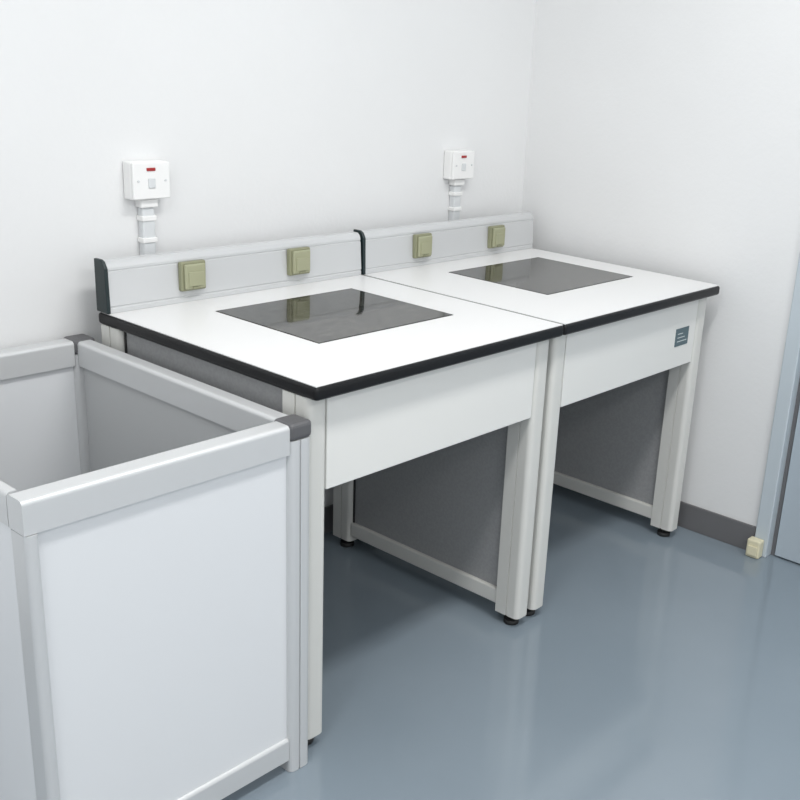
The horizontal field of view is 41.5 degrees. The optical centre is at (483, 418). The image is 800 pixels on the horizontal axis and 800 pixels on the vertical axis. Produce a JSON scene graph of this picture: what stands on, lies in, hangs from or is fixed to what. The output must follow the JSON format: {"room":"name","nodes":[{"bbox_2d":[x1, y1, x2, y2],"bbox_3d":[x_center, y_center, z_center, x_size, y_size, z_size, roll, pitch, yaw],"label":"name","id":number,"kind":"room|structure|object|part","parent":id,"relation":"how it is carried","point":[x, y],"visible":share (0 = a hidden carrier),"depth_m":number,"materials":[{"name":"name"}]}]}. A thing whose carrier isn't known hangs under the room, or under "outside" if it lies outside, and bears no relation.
{"room":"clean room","nodes":[
{"label":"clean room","id":0,"kind":"room"},
{"bbox_2d":[0,0,535,506],"bbox_3d":[-1.347,-0.639,1.708,0.100,2.700,4.762,18,24,36],"label":"wall","id":1,"kind":"structure","parent":0,"point":[270,119],"depth_m":2.55,"materials":[{"name":"paint"}]},
{"bbox_2d":[123,160,169,254],"bbox_3d":[-0.775,-0.483,2.393,0.043,0.211,0.118,18,24,36],"label":"power socket","id":2,"kind":"object","parent":1,"relation":"attached to","point":[146,182],"visible":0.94,"depth_m":2.37,"materials":[{"name":"white plastic"}]},
{"bbox_3d":[-0.751,-0.537,2.376,0.008,0.082,0.096,18,24,36],"label":"plate","id":3,"kind":"part","parent":2,"relation":"part of","materials":[{"name":"white plastic"}]},
{"bbox_2d":[324,504,332,533],"bbox_3d":[-1.415,0.619,2.065,0.008,0.084,4.662,18,24,36],"label":"baseboard","id":4,"kind":"structure","parent":1,"relation":"attached to","point":[328,511],"depth_m":3.15,"materials":[{"name":"grey rubber"}]},
{"bbox_2d":[443,150,473,219],"bbox_3d":[-0.092,-0.708,3.178,0.043,0.206,0.136,18,24,36],"label":"power socket","id":5,"kind":"object","parent":1,"relation":"attached to","point":[458,164],"visible":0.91,"depth_m":3.16,"materials":[{"name":"white plastic"}]},
{"bbox_3d":[-0.061,-0.763,3.170,0.008,0.082,0.096,18,24,36],"label":"plate","id":6,"kind":"part","parent":5,"relation":"part of","materials":[{"name":"white plastic"}]},
{"bbox_2d":[222,484,799,799],"bbox_3d":[0.329,1.262,0.800,4.700,0.100,4.762,18,24,36],"label":"floor","id":7,"kind":"structure","parent":0,"point":[650,666],"depth_m":2.50,"materials":[{"name":"plastic"}]},
{"bbox_2d":[0,334,310,799],"bbox_3d":[-0.800,0.313,2.052,0.772,0.742,0.546,18,24,36],"label":"enclosure","id":8,"kind":"object","parent":7,"relation":"on","point":[154,519],"visible":1,"depth_m":1.83,"materials":[{"name":"silver metal"}]},
{"bbox_3d":[-0.948,0.048,1.748,0.670,0.054,0.022,18,24,36],"label":"rail","id":9,"kind":"part","parent":8,"relation":"part of","materials":[{"name":"silver metal"}]},
{"bbox_3d":[-0.967,0.359,1.856,0.670,0.605,0.016,18,24,36],"label":"panel","id":10,"kind":"part","parent":8,"relation":"part of","materials":[{"name":"white"}]},
{"bbox_3d":[-0.695,0.487,1.655,0.050,0.683,0.022,18,24,36],"label":"post","id":11,"kind":"part","parent":8,"relation":"part of","materials":[{"name":"silver metal"}]},
{"bbox_3d":[-1.072,-0.094,2.135,0.044,0.055,0.495,18,24,36],"label":"rail","id":12,"kind":"part","parent":8,"relation":"part of","materials":[{"name":"silver metal"}]},
{"bbox_3d":[-1.084,0.215,2.251,0.024,0.605,0.473,18,24,36],"label":"panel","id":13,"kind":"part","parent":8,"relation":"part of","materials":[{"name":"white"}]},
{"bbox_3d":[-0.918,0.185,2.452,0.050,0.709,0.050,18,24,36],"label":"post","id":14,"kind":"part","parent":8,"relation":"part of","materials":[{"name":"silver metal"}]},
{"bbox_3d":[-0.521,0.088,1.709,0.044,0.055,0.495,18,24,36],"label":"rail","id":15,"kind":"part","parent":8,"relation":"part of","materials":[{"name":"silver metal"}]},
{"bbox_3d":[-0.641,0.250,2.230,0.670,0.605,0.016,18,24,36],"label":"panel","id":16,"kind":"part","parent":8,"relation":"part of","materials":[{"name":"grey"}]},
{"bbox_3d":[-0.533,0.397,1.824,0.024,0.605,0.473,18,24,36],"label":"panel","id":17,"kind":"part","parent":8,"relation":"part of","materials":[{"name":"white"}]},
{"bbox_3d":[-0.622,-0.061,2.123,0.670,0.054,0.038,18,24,36],"label":"rail","id":18,"kind":"part","parent":8,"relation":"part of","materials":[{"name":"silver metal"}]},
{"bbox_3d":[-0.553,0.706,1.931,0.038,0.050,0.473,18,24,36],"label":"rail","id":19,"kind":"part","parent":8,"relation":"part of","materials":[{"name":"silver metal"}]},
{"bbox_3d":[-0.367,0.366,2.026,0.050,0.709,0.050,18,24,36],"label":"post","id":20,"kind":"part","parent":8,"relation":"part of","materials":[{"name":"silver metal"}]},
{"bbox_2d":[94,231,562,744],"bbox_3d":[-0.351,0.094,2.501,0.724,0.918,0.768,18,24,36],"label":"lab bench","id":21,"kind":"object","parent":7,"relation":"on","point":[424,409],"visible":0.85,"depth_m":2.38,"materials":[{"name":"white"}]},
{"bbox_3d":[-0.827,0.144,2.450,0.070,0.744,0.050,18,24,36],"label":"leg","id":22,"kind":"part","parent":21,"relation":"part of","materials":[{"name":"grey metal"}]},
{"bbox_2d":[178,259,205,291],"bbox_3d":[-0.671,-0.331,2.435,0.026,0.068,0.068,18,24,36],"label":"socket","id":23,"kind":"object","parent":21,"relation":"attached to","point":[191,272],"depth_m":2.42,"materials":[{"name":"yellow plastic"}]},
{"bbox_3d":[-0.589,0.196,2.257,0.548,0.680,0.020,18,24,36],"label":"panel","id":24,"kind":"part","parent":21,"relation":"part of","materials":[{"name":"grey metal"}]},
{"bbox_2d":[287,246,309,275],"bbox_3d":[-0.466,-0.399,2.671,0.026,0.068,0.068,18,24,36],"label":"socket","id":25,"kind":"object","parent":21,"relation":"attached to","point":[298,257],"depth_m":2.66,"materials":[{"name":"yellow plastic"}]},
{"bbox_3d":[-0.354,0.301,2.083,0.072,0.744,0.050,18,24,36],"label":"leg","id":26,"kind":"part","parent":21,"relation":"part of","materials":[{"name":"grey metal"}]},
{"bbox_2d":[99,275,562,387],"bbox_3d":[-0.331,-0.228,2.393,0.715,0.002,0.761,18,24,36],"label":"countertop","id":27,"kind":"structure","parent":21,"relation":"on","point":[197,322],"depth_m":2.26,"materials":[{"name":"white laminate"}]},
{"bbox_3d":[-0.339,-0.242,2.437,0.348,0.007,0.419,18,24,36],"label":"granite plate","id":28,"kind":"part","parent":21,"relation":"part of","materials":[{"name":"grey stone"}]},
{"bbox_3d":[-0.377,-0.005,2.967,0.070,0.744,0.050,18,24,36],"label":"leg","id":29,"kind":"part","parent":21,"relation":"part of","materials":[{"name":"grey metal"}]},
{"bbox_3d":[-0.160,0.387,2.892,0.548,0.042,0.042,18,24,36],"label":"rail","id":30,"kind":"part","parent":21,"relation":"part of","materials":[{"name":"grey metal"}]},
{"bbox_3d":[-0.139,0.046,2.774,0.548,0.680,0.020,18,24,36],"label":"panel","id":31,"kind":"part","parent":21,"relation":"part of","materials":[{"name":"grey metal"}]},
{"bbox_3d":[0.096,0.151,2.600,0.072,0.744,0.050,18,24,36],"label":"leg","id":32,"kind":"part","parent":21,"relation":"part of","materials":[{"name":"grey metal"}]},
{"bbox_2d":[353,212,719,615],"bbox_3d":[0.143,-0.070,3.068,0.724,0.918,0.766,18,24,36],"label":"lab bench","id":33,"kind":"object","parent":7,"relation":"on","point":[621,374],"visible":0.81,"depth_m":3.00,"materials":[{"name":"white"}]},
{"bbox_2d":[412,233,431,258],"bbox_3d":[-0.171,-0.494,3.011,0.026,0.068,0.068,18,24,36],"label":"socket","id":34,"kind":"object","parent":33,"relation":"attached to","point":[421,242],"depth_m":3.00,"materials":[{"name":"yellow plastic"}]},
{"bbox_2d":[487,225,504,247],"bbox_3d":[0.044,-0.563,3.259,0.026,0.068,0.068,18,24,36],"label":"socket","id":35,"kind":"object","parent":33,"relation":"attached to","point":[495,233],"depth_m":3.24,"materials":[{"name":"yellow plastic"}]},
{"bbox_2d":[361,248,718,324],"bbox_3d":[0.163,-0.392,2.959,0.715,0.002,0.759,18,24,36],"label":"countertop","id":36,"kind":"structure","parent":33,"relation":"on","point":[645,287],"depth_m":2.83,"materials":[{"name":"white laminate"}]},
{"bbox_3d":[0.170,-0.411,3.022,0.348,0.007,0.418,18,24,36],"label":"granite plate","id":37,"kind":"part","parent":33,"relation":"part of","materials":[{"name":"grey stone"}]},
{"bbox_3d":[0.141,0.136,2.650,0.072,0.744,0.050,18,24,36],"label":"leg","id":38,"kind":"part","parent":33,"relation":"part of","materials":[{"name":"grey metal"}]},
{"bbox_3d":[0.333,0.223,3.458,0.548,0.042,0.042,18,24,36],"label":"rail","id":39,"kind":"part","parent":33,"relation":"part of","materials":[{"name":"grey metal"}]},
{"bbox_3d":[0.354,-0.118,3.340,0.548,0.680,0.020,18,24,36],"label":"panel","id":40,"kind":"part","parent":33,"relation":"part of","materials":[{"name":"grey metal"}]},
{"bbox_3d":[0.590,-0.013,3.166,0.072,0.744,0.050,18,24,36],"label":"leg","id":41,"kind":"part","parent":33,"relation":"part of","materials":[{"name":"grey metal"}]},
{"bbox_3d":[0.565,-0.233,2.985,0.002,0.052,0.072,18,24,36],"label":"label plate","id":42,"kind":"part","parent":33,"relation":"part of","materials":[{"name":"blue"}]},
{"bbox_2d":[745,536,763,558],"bbox_3d":[0.819,0.391,3.173,0.043,0.057,0.036,18,24,36],"label":"stopper","id":43,"kind":"object","parent":7,"relation":"on","point":[754,548],"visible":1,"depth_m":3.16,"materials":[{"name":"beige plastic"}]},
{"bbox_2d":[521,0,799,525],"bbox_3d":[1.946,-0.544,2.032,4.600,2.700,0.100,18,24,36],"label":"wall","id":44,"kind":"structure","parent":0,"point":[663,136],"depth_m":3.12,"materials":[{"name":"paint"}]},
{"bbox_2d":[677,501,755,549],"bbox_3d":[0.453,0.246,3.488,0.975,0.084,0.008,18,24,36],"label":"baseboard","id":45,"kind":"structure","parent":44,"relation":"attached to","point":[705,522],"depth_m":3.27,"materials":[{"name":"grey rubber"}]},
{"bbox_2d":[755,254,799,556],"bbox_3d":[0.934,-0.565,2.898,0.044,2.055,0.114,18,24,36],"label":"door frame","id":46,"kind":"structure","parent":44,"relation":"attached to","point":[790,370],"depth_m":3.05,"materials":[{"name":"grey metal"}]},
{"bbox_2d":[771,379,799,554],"bbox_3d":[0.948,-0.555,2.873,0.012,2.055,0.018,18,24,36],"label":"strip","id":47,"kind":"object","parent":44,"relation":"attached to","point":[797,403],"visible":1,"depth_m":3.11,"materials":[{"name":"grey metal"}]},
{"bbox_2d":[775,405,799,563],"bbox_3d":[1.304,-0.440,2.601,0.907,2.044,0.040,18,24,36],"label":"leaf","id":48,"kind":"object","parent":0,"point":[788,540],"visible":1,"depth_m":3.12,"materials":[{"name":"grey"}]}
]}

